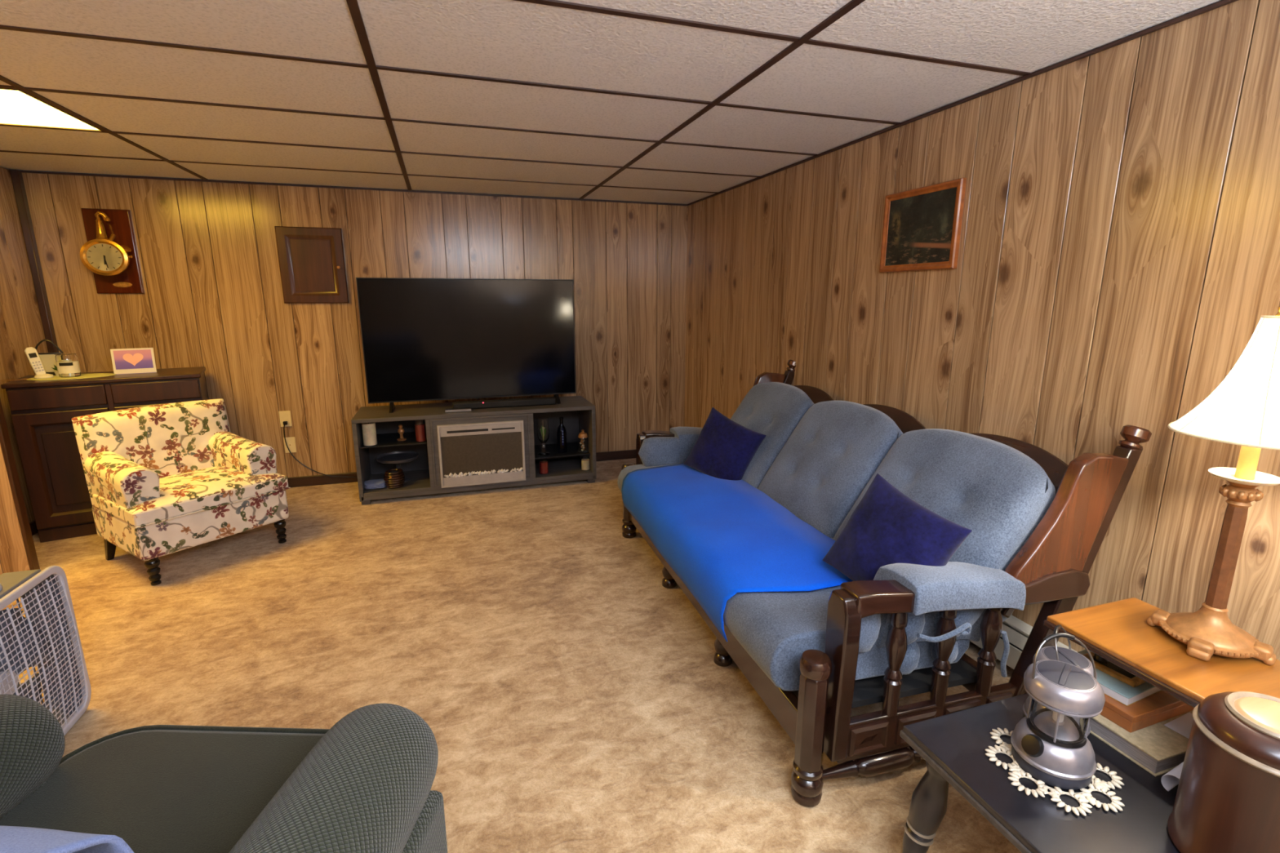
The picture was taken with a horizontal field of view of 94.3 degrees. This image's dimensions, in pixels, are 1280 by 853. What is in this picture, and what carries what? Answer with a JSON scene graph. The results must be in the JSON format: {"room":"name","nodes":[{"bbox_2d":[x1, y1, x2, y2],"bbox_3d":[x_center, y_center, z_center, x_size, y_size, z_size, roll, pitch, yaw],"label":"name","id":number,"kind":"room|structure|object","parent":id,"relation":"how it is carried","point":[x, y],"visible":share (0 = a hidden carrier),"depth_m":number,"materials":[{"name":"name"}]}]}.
{"room":"basement living room","nodes":[
{"label":"basement living room","id":0,"kind":"room"},
{"bbox_2d":[0,444,30,574],"bbox_3d":[-3.713,-0.236,2.536,1.428,2.082,0.037,-4,13,-18],"label":"wall partition","id":1,"kind":"structure","parent":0,"point":[13,557],"depth_m":2.90,"materials":[{"name":"brown wood"}]},
{"bbox_2d":[0,398,39,569],"bbox_3d":[-3.027,-0.283,2.754,0.017,2.082,0.046,-4,13,-18],"label":"trim","id":2,"kind":"structure","parent":1,"relation":"attached to","point":[6,446],"depth_m":2.88,"materials":[{"name":"brown wood"}]},
{"bbox_2d":[0,167,48,522],"bbox_3d":[-3.579,-0.377,3.186,0.107,2.082,1.140,-4,13,-18],"label":"wall","id":3,"kind":"structure","parent":0,"point":[21,328],"depth_m":3.44,"materials":[{"name":"brown wood"}]},
{"bbox_2d":[29,520,38,535],"bbox_3d":[-3.525,0.597,3.432,0.016,0.075,1.050,-4,13,-18],"label":"baseboard","id":4,"kind":"structure","parent":3,"relation":"attached to","point":[34,531],"depth_m":3.45,"materials":[{"name":"brown wood"}]},
{"bbox_2d":[22,173,688,477],"bbox_3d":[-1.675,-0.648,4.430,4.314,2.082,0.107,-4,13,-18],"label":"wall","id":5,"kind":"structure","parent":0,"point":[212,299],"depth_m":4.19,"materials":[{"name":"brown wood"}]},
{"bbox_2d":[9,169,58,352],"bbox_3d":[-3.680,-0.493,3.719,0.038,2.082,0.040,-4,13,-18],"label":"trim","id":6,"kind":"structure","parent":5,"relation":"attached to","point":[17,180],"depth_m":3.60,"materials":[{"name":"brown wood"}]},
{"bbox_2d":[80,208,144,293],"bbox_3d":[-3.284,-1.083,3.668,0.245,0.510,0.142,-4,13,-18],"label":"wall clock","id":7,"kind":"object","parent":5,"relation":"attached to","point":[109,251],"visible":1,"depth_m":3.68,"materials":[{"name":"brown wood"}]},
{"bbox_2d":[278,410,292,426],"bbox_3d":[-2.518,-0.054,4.217,0.072,0.114,0.008,-4,13,-18],"label":"wall outlet","id":8,"kind":"object","parent":5,"relation":"attached to","point":[284,415],"visible":1,"depth_m":4.21,"materials":[{"name":"beige plastic"}]},
{"bbox_2d":[283,436,297,453],"bbox_3d":[-2.510,0.133,4.260,0.072,0.114,0.008,-4,13,-18],"label":"wall plate","id":9,"kind":"object","parent":5,"relation":"attached to","point":[291,442],"visible":1,"depth_m":4.26,"materials":[{"name":"beige plastic"}]},
{"bbox_2d":[274,226,349,302],"bbox_3d":[-2.239,-1.100,4.060,0.402,0.502,0.050,-4,13,-18],"label":"access door","id":10,"kind":"structure","parent":5,"relation":"in","point":[312,262],"depth_m":4.06,"materials":[{"name":"brown wood"}]},
{"bbox_2d":[283,421,357,477],"bbox_3d":[-2.235,0.177,4.341,0.618,0.476,0.030,-4,13,-18],"label":"power cord","id":11,"kind":"object","parent":5,"relation":"attached to","point":[285,423],"visible":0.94,"depth_m":4.28,"materials":[{"name":"black plastic"}]},
{"bbox_2d":[20,170,686,205],"bbox_3d":[-1.657,-1.649,4.154,4.300,0.009,0.014,-4,13,-18],"label":"trim","id":12,"kind":"structure","parent":5,"relation":"attached to","point":[22,171],"depth_m":4.01,"materials":[{"name":"brown wood"}]},
{"bbox_2d":[287,449,635,487],"bbox_3d":[-1.642,0.344,4.591,4.250,0.075,0.016,-4,13,-18],"label":"baseboard","id":13,"kind":"structure","parent":5,"relation":"attached to","point":[315,480],"depth_m":4.40,"materials":[{"name":"brown wood"}]},
{"bbox_2d":[2,457,1021,852],"bbox_3d":[-1.148,1.133,1.331,5.600,0.080,6.900,-4,13,-18],"label":"floor","id":14,"kind":"structure","parent":0,"point":[571,700],"depth_m":2.24,"materials":[{"name":"beige carpet"}]},
{"bbox_2d":[0,565,91,735],"bbox_3d":[-1.823,0.727,1.696,0.131,0.559,0.524,-4,13,-18],"label":"box fan","id":15,"kind":"object","parent":14,"relation":"on","point":[47,637],"visible":0.82,"depth_m":1.84,"materials":[{"name":"white plastic"}]},
{"bbox_2d":[0,366,208,542],"bbox_3d":[-3.129,0.132,3.629,0.859,0.900,0.480,-8,14,-32],"label":"base cabinet","id":16,"kind":"object","parent":14,"relation":"on","point":[42,411],"visible":0.49,"depth_m":3.33,"materials":[{"name":"brown wood"}]},
{"bbox_2d":[35,339,63,375],"bbox_3d":[-3.444,-0.403,3.468,0.125,0.212,0.032,-8,14,-32],"label":"basket","id":17,"kind":"object","parent":16,"relation":"on","point":[48,360],"visible":0.63,"depth_m":3.46,"materials":[{"name":"beige plastic"}]},
{"bbox_2d":[38,354,57,372],"bbox_3d":[-3.443,-0.370,3.467,0.096,0.110,0.005,-8,14,-32],"label":"photo","id":18,"kind":"object","parent":17,"relation":"on","point":[48,361],"depth_m":3.46},
{"bbox_2d":[26,373,115,380],"bbox_3d":[-3.282,-0.288,3.436,0.384,0.003,0.273,-8,14,-32],"label":"mat","id":19,"kind":"object","parent":16,"relation":"on","point":[91,375],"visible":0.83,"depth_m":3.40,"materials":[{"name":"beige fabric"}]},
{"bbox_2d":[24,346,53,378],"bbox_3d":[-3.391,-0.361,3.354,0.083,0.175,0.094,9,15,37],"label":"cordless phone","id":20,"kind":"object","parent":19,"relation":"on","point":[35,362],"visible":1,"depth_m":3.34,"materials":[{"name":"white plastic"}]},
{"bbox_2d":[51,364,58,376],"bbox_3d":[-3.375,-0.329,3.452,0.052,0.076,0.072,10,16,38],"label":"plant","id":21,"kind":"object","parent":19,"relation":"on","point":[55,367],"visible":0.26,"depth_m":3.43,"materials":[{"name":"green plant"}]},
{"bbox_2d":[54,353,80,377],"bbox_3d":[-3.291,-0.352,3.416,0.096,0.130,0.096,-8,14,-32],"label":"jar candle","id":22,"kind":"object","parent":19,"relation":"on","point":[67,364],"visible":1,"depth_m":3.38,"materials":[{"name":"beige wax"}]},
{"bbox_2d":[110,347,156,374],"bbox_3d":[-3.057,-0.395,3.583,0.200,0.149,0.044,-8,14,-32],"label":"card","id":23,"kind":"object","parent":16,"relation":"on","point":[141,360],"visible":1,"depth_m":3.59,"materials":[{"name":"white paper"}]},
{"bbox_2d":[112,349,153,369],"bbox_3d":[-3.062,-0.406,3.589,0.176,0.112,0.002,-8,8,-32],"label":"print","id":24,"kind":"object","parent":23,"relation":"on","point":[147,362],"depth_m":3.59},
{"bbox_2d":[71,399,290,585],"bbox_3d":[-2.402,0.297,3.162,0.656,0.776,0.694,8,14,31],"label":"floral armchair","id":25,"kind":"object","parent":14,"relation":"on","point":[162,479],"visible":1,"depth_m":3.06,"materials":[{"name":"fabric"}]},
{"bbox_2d":[92,466,288,526],"bbox_3d":[-2.350,0.319,3.133,0.520,0.109,0.690,8,14,31],"label":"seat cushion","id":26,"kind":"object","parent":25,"relation":"on","point":[184,491],"depth_m":2.99,"materials":[{"name":"fabric"}]},
{"bbox_2d":[0,693,447,852],"bbox_3d":[-0.852,0.759,0.860,0.960,0.850,0.856,0,12,2],"label":"armchair","id":27,"kind":"object","parent":14,"relation":"on","point":[362,784],"visible":1,"depth_m":1.05,"materials":[{"name":"grey fabric"}]},
{"bbox_2d":[0,826,133,852],"bbox_3d":[-0.898,0.562,0.506,0.771,0.396,0.300,0,12,2],"label":"cloth","id":28,"kind":"object","parent":27,"relation":"on","point":[13,839],"visible":1,"depth_m":0.56,"materials":[{"name":"fabric"}]},
{"bbox_2d":[0,729,324,852],"bbox_3d":[-0.869,0.792,0.942,0.590,0.152,0.700,0,12,2],"label":"seat cushion","id":29,"kind":"object","parent":27,"relation":"on","point":[157,791],"depth_m":1.11,"materials":[{"name":"grey fabric"}]},
{"bbox_2d":[351,395,596,505],"bbox_3d":[-1.159,0.141,4.326,1.605,0.585,0.484,-4,13,-18],"label":"tv stand","id":30,"kind":"object","parent":14,"relation":"on","point":[578,414],"visible":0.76,"depth_m":4.21,"materials":[{"name":"grey wood"}]},
{"bbox_2d":[361,422,377,445],"bbox_3d":[-1.810,0.045,3.973,0.084,0.155,0.084,-4,13,-18],"label":"pillar candle","id":31,"kind":"object","parent":30,"relation":"on","point":[369,431],"visible":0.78,"depth_m":3.94,"materials":[{"name":"beige wax"}]},
{"bbox_2d":[364,479,386,488],"bbox_3d":[-1.798,0.391,4.032,0.140,0.050,0.134,-4,13,-18],"label":"folded cloth","id":32,"kind":"object","parent":30,"relation":"on","point":[373,483],"visible":0.94,"depth_m":3.99,"materials":[{"name":"fabric"}]},
{"bbox_2d":[360,431,426,448],"bbox_3d":[-1.707,0.088,4.162,0.418,0.008,0.390,-4,13,-18],"label":"glass shelf","id":33,"kind":"object","parent":30,"relation":"attached to","point":[384,438],"depth_m":4.11,"materials":[{"name":"black glass"}]},
{"bbox_2d":[383,468,404,488],"bbox_3d":[-1.676,0.355,4.053,0.133,0.111,0.133,-4,13,-18],"label":"basket","id":34,"kind":"object","parent":30,"relation":"on","point":[393,477],"visible":1,"depth_m":4.01,"materials":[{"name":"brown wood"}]},
{"bbox_2d":[376,450,418,482],"bbox_3d":[-1.700,0.293,4.182,0.276,0.178,0.276,-4,13,-18],"label":"cake stand","id":35,"kind":"object","parent":30,"relation":"on","point":[397,458],"visible":0.84,"depth_m":4.17,"materials":[{"name":"black glass"}]},
{"bbox_2d":[397,424,406,440],"bbox_3d":[-1.649,0.039,4.100,0.060,0.112,0.060,-4,13,-18],"label":"figurine","id":36,"kind":"object","parent":30,"relation":"on","point":[401,430],"visible":1,"depth_m":4.09,"materials":[{"name":"brown wood"}]},
{"bbox_2d":[413,419,426,442],"bbox_3d":[-1.506,0.026,4.070,0.072,0.150,0.072,-4,13,-18],"label":"jar candle","id":37,"kind":"object","parent":30,"relation":"on","point":[420,424],"visible":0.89,"depth_m":4.04,"materials":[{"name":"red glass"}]},
{"bbox_2d":[444,407,471,412],"bbox_3d":[-1.247,-0.113,4.075,0.170,0.017,0.063,-4,13,-18],"label":"media box","id":38,"kind":"object","parent":30,"relation":"on","point":[464,409],"visible":1,"depth_m":4.05,"materials":[{"name":"black plastic"}]},
{"bbox_2d":[355,277,576,413],"bbox_3d":[-1.174,-0.588,4.202,1.442,0.892,0.226,-4,13,-18],"label":"television","id":39,"kind":"object","parent":30,"relation":"on","point":[423,339],"visible":0.96,"depth_m":4.16,"materials":[{"name":"black plastic"}]},
{"bbox_2d":[363,457,592,497],"bbox_3d":[-1.160,0.354,4.375,1.553,0.023,0.478,-4,13,-18],"label":"shelf","id":40,"kind":"object","parent":30,"relation":"attached to","point":[560,468],"depth_m":4.26,"materials":[{"name":"grey wood"}]},
{"bbox_2d":[436,420,525,488],"bbox_3d":[-1.088,0.186,4.106,0.572,0.435,0.052,-4,13,-18],"label":"electric fireplace","id":41,"kind":"object","parent":30,"relation":"on","point":[472,454],"visible":1,"depth_m":4.09,"materials":[{"name":"silver metal"}]},
{"bbox_2d":[446,428,488,433],"bbox_3d":[-1.170,0.030,4.034,0.270,0.016,0.004,-4,13,-18],"label":"vent","id":42,"kind":"object","parent":41,"relation":"attached to","point":[448,430],"depth_m":4.03,"materials":[{"name":"metal"}]},
{"bbox_2d":[492,426,515,430],"bbox_3d":[-0.944,0.015,4.105,0.155,0.011,0.004,-4,13,-18],"label":"vent","id":43,"kind":"object","parent":41,"relation":"attached to","point":[493,428],"depth_m":4.10,"materials":[{"name":"black metal"}]},
{"bbox_2d":[452,396,555,408],"bbox_3d":[-0.960,-0.166,4.237,0.720,0.050,0.069,-4,13,-18],"label":"soundbar","id":44,"kind":"object","parent":30,"relation":"on","point":[548,400],"visible":0.88,"depth_m":4.21,"materials":[{"name":"black plastic"}]},
{"bbox_2d":[537,417,550,455],"bbox_3d":[-0.712,0.072,4.376,0.092,0.270,0.092,-4,13,-18],"label":"glass vase","id":45,"kind":"object","parent":30,"relation":"on","point":[543,428],"visible":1,"depth_m":4.34,"materials":[{"name":"clear"}]},
{"bbox_2d":[538,457,548,474],"bbox_3d":[-0.707,0.292,4.361,0.068,0.105,0.068,-4,13,-18],"label":"jar candle","id":46,"kind":"object","parent":30,"relation":"on","point":[543,463],"visible":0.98,"depth_m":4.34,"materials":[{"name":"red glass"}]},
{"bbox_2d":[556,417,567,453],"bbox_3d":[-0.584,0.062,4.436,0.072,0.265,0.075,-4,13,-18],"label":"bottle","id":47,"kind":"object","parent":30,"relation":"on","point":[561,433],"visible":1,"depth_m":4.41,"materials":[{"name":"blue glass"}]},
{"bbox_2d":[534,441,590,459],"bbox_3d":[-0.629,0.180,4.540,0.419,0.008,0.390,-4,13,-18],"label":"glass shelf","id":48,"kind":"object","parent":30,"relation":"attached to","point":[550,446],"depth_m":4.51,"materials":[{"name":"black glass"}]},
{"bbox_2d":[577,429,588,453],"bbox_3d":[-0.428,0.105,4.456,0.076,0.172,0.076,-4,13,-18],"label":"jar","id":49,"kind":"object","parent":30,"relation":"on","point":[583,437],"visible":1,"depth_m":4.43,"materials":[{"name":"clear glass"}]},
{"bbox_2d":[581,456,590,470],"bbox_3d":[-0.409,0.276,4.456,0.068,0.095,0.068,-4,13,-18],"label":"jar candle","id":50,"kind":"object","parent":30,"relation":"on","point":[585,460],"visible":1,"depth_m":4.43,"materials":[{"name":"beige wax"}]},
{"bbox_2d":[617,360,1151,807],"bbox_3d":[0.660,0.316,2.561,1.119,0.993,2.015,-3,13,-16],"label":"sofa","id":51,"kind":"object","parent":14,"relation":"on","point":[1039,523],"visible":0.65,"depth_m":1.71,"materials":[{"name":"fabric"}]},
{"bbox_2d":[621,463,853,641],"bbox_3d":[0.354,0.452,2.550,0.531,0.219,1.445,-3,13,-15],"label":"blanket","id":52,"kind":"object","parent":51,"relation":"on","point":[723,539],"visible":0.91,"depth_m":2.30,"materials":[{"name":"blue fabric"}]},
{"bbox_2d":[684,407,766,480],"bbox_3d":[0.425,0.121,3.021,0.419,0.403,0.179,10,16,39],"label":"throw pillow","id":53,"kind":"object","parent":52,"relation":"on","point":[724,448],"visible":0.91,"depth_m":2.96,"materials":[{"name":"blue fabric"}]},
{"bbox_2d":[730,382,813,488],"bbox_3d":[0.646,0.036,3.153,0.394,0.514,0.617,-3,13,-16],"label":"cushion","id":54,"kind":"object","parent":51,"relation":"on","point":[774,410],"depth_m":2.96,"materials":[{"name":"fabric"}]},
{"bbox_2d":[617,463,969,691],"bbox_3d":[0.443,0.465,2.554,0.680,0.214,1.780,-3,13,-16],"label":"seat cushion","id":55,"kind":"object","parent":51,"relation":"on","point":[775,628],"depth_m":1.74,"materials":[{"name":"blue fabric"}]},
{"bbox_2d":[757,400,903,537],"bbox_3d":[0.816,0.163,2.568,0.394,0.514,0.617,-3,13,-16],"label":"cushion","id":56,"kind":"object","parent":51,"relation":"on","point":[828,457],"depth_m":2.46,"materials":[{"name":"fabric"}]},
{"bbox_2d":[822,473,972,581],"bbox_3d":[0.756,0.363,1.790,0.192,0.374,0.402,-7,14,-30],"label":"throw pillow","id":57,"kind":"object","parent":51,"relation":"on","point":[886,526],"visible":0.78,"depth_m":1.75,"materials":[{"name":"blue fabric"}]},
{"bbox_2d":[832,428,1055,628],"bbox_3d":[0.986,0.290,1.983,0.394,0.514,0.617,-3,13,-16],"label":"cushion","id":58,"kind":"object","parent":51,"relation":"on","point":[989,488],"depth_m":1.80,"materials":[{"name":"fabric"}]},
{"bbox_2d":[899,597,1279,852],"bbox_3d":[1.024,0.815,1.200,0.713,0.602,0.612,-4,13,-18],"label":"end table","id":59,"kind":"object","parent":14,"relation":"on","point":[953,746],"visible":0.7,"depth_m":1.22,"materials":[{"name":"black paint"}]},
{"bbox_2d":[985,727,1124,816],"bbox_3d":[0.850,0.701,1.224,0.243,0.007,0.243,-4,13,-18],"label":"doily","id":60,"kind":"object","parent":59,"relation":"on","point":[1101,786],"visible":0.62,"depth_m":1.17,"materials":[{"name":"white fabric"}]},
{"bbox_2d":[1010,632,1105,790],"bbox_3d":[0.848,0.562,1.200,0.150,0.284,0.146,-4,13,-18],"label":"lantern","id":61,"kind":"object","parent":60,"relation":"on","point":[1051,744],"visible":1,"depth_m":1.17,"materials":[{"name":"silver metal"}]},
{"bbox_2d":[1022,624,1097,736],"bbox_3d":[0.931,0.562,1.309,0.126,0.244,0.129,6,14,26],"label":"handle","id":62,"kind":"object","parent":61,"relation":"attached to","point":[1055,653],"visible":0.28,"depth_m":1.30,"materials":[{"name":"silver metal"}]},
{"bbox_2d":[1089,710,1192,777],"bbox_3d":[1.138,0.666,1.313,0.250,0.040,0.165,-4,13,-18],"label":"book","id":63,"kind":"object","parent":59,"relation":"on","point":[1157,748],"visible":0.28,"depth_m":1.25,"materials":[{"name":"beige paper"}]},
{"bbox_2d":[1099,690,1194,733],"bbox_3d":[1.135,0.612,1.369,0.242,0.040,0.147,-4,13,-19],"label":"wooden box","id":64,"kind":"object","parent":63,"relation":"on","point":[1161,706],"visible":0.2,"depth_m":1.29,"materials":[{"name":"orange wood"}]},
{"bbox_2d":[1077,648,1161,706],"bbox_3d":[1.120,0.575,1.395,0.201,0.021,0.152,-5,13,-23],"label":"book","id":65,"kind":"object","parent":64,"relation":"on","point":[1123,693],"visible":0.23,"depth_m":1.32,"materials":[{"name":"teal paper"}]},
{"bbox_2d":[1082,651,1146,687],"bbox_3d":[1.147,0.557,1.402,0.160,0.011,0.115,-6,13,-24],"label":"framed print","id":66,"kind":"object","parent":65,"relation":"on","point":[1108,668],"visible":0.28,"depth_m":1.36},
{"bbox_2d":[1093,657,1136,678],"bbox_3d":[1.147,0.560,1.403,0.150,0.003,0.104,-6,13,-24],"label":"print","id":67,"kind":"object","parent":66,"relation":"on","point":[1108,668],"depth_m":1.37},
{"bbox_2d":[1164,712,1193,738],"bbox_3d":[1.195,0.650,1.288,0.100,0.001,0.050,-5,13,-23],"label":"card","id":68,"kind":"object","parent":63,"relation":"on","point":[1182,725],"visible":0.57,"depth_m":1.29,"materials":[{"name":"white paper"}]},
{"bbox_2d":[1160,761,1183,791],"bbox_3d":[1.103,0.690,1.178,0.160,0.048,0.048,-6,14,-26],"label":"rolled paper","id":69,"kind":"object","parent":59,"relation":"on","point":[1171,780],"visible":0.25,"depth_m":1.17,"materials":[{"name":"white paper"}]},
{"bbox_2d":[1146,306,1279,665],"bbox_3d":[1.262,0.120,1.242,0.270,0.738,0.269,-8,15,-33],"label":"table lamp","id":70,"kind":"object","parent":59,"relation":"on","point":[1243,411],"visible":1,"depth_m":1.23,"materials":[{"name":"brown metal"}]},
{"bbox_2d":[1167,691,1279,852],"bbox_3d":[1.041,0.610,0.995,0.198,0.286,0.198,-4,13,-18],"label":"wooden canister","id":71,"kind":"object","parent":59,"relation":"on","point":[1227,800],"visible":1,"depth_m":0.97,"materials":[{"name":"brown wood"}]},
{"bbox_2d":[0,0,1222,204],"bbox_3d":[-1.148,-0.989,0.869,5.600,0.101,6.900,-4,13,-18],"label":"ceiling","id":72,"kind":"structure","parent":0,"point":[664,101],"depth_m":2.07,"materials":[{"name":"white tile"}]},
{"bbox_2d":[0,88,105,132],"bbox_3d":[-2.895,-1.240,2.234,1.195,0.011,0.586,-4,13,-18],"label":"recessed light","id":73,"kind":"object","parent":72,"relation":"in","point":[17,107],"visible":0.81,"depth_m":2.45,"materials":[{"name":"white plastic"}]},
{"bbox_2d":[684,0,1279,660],"bbox_3d":[1.471,-0.104,1.931,0.107,2.082,6.700,-4,13,-18],"label":"wall","id":74,"kind":"structure","parent":0,"point":[1118,258],"depth_m":1.90,"materials":[{"name":"brown wood"}]},
{"bbox_2d":[879,177,966,272],"bbox_3d":[1.172,-0.829,2.500,0.023,0.335,0.425,-4,13,-18],"label":"framed picture","id":75,"kind":"object","parent":74,"relation":"attached to","point":[922,228],"visible":1,"depth_m":2.47,"materials":[{"name":"orange wood"}]},
{"bbox_2d":[884,186,956,266],"bbox_3d":[1.171,-0.829,2.499,0.001,0.282,0.372,-4,13,-18],"label":"print","id":76,"kind":"object","parent":75,"relation":"attached to","point":[920,224],"depth_m":2.48},
{"bbox_2d":[686,0,1238,205],"bbox_3d":[1.415,-1.112,1.686,0.014,0.009,6.686,-4,13,-18],"label":"trim","id":77,"kind":"structure","parent":74,"relation":"attached to","point":[1223,2],"depth_m":2.00,"materials":[{"name":"brown wood"}]},
{"bbox_2d":[970,615,1077,669],"bbox_3d":[1.306,0.762,2.334,0.075,0.178,4.840,-4,13,-18],"label":"baseboard heater","id":78,"kind":"object","parent":74,"relation":"attached to","point":[1018,632],"visible":0.02,"depth_m":2.14,"materials":[{"name":"white metal"}]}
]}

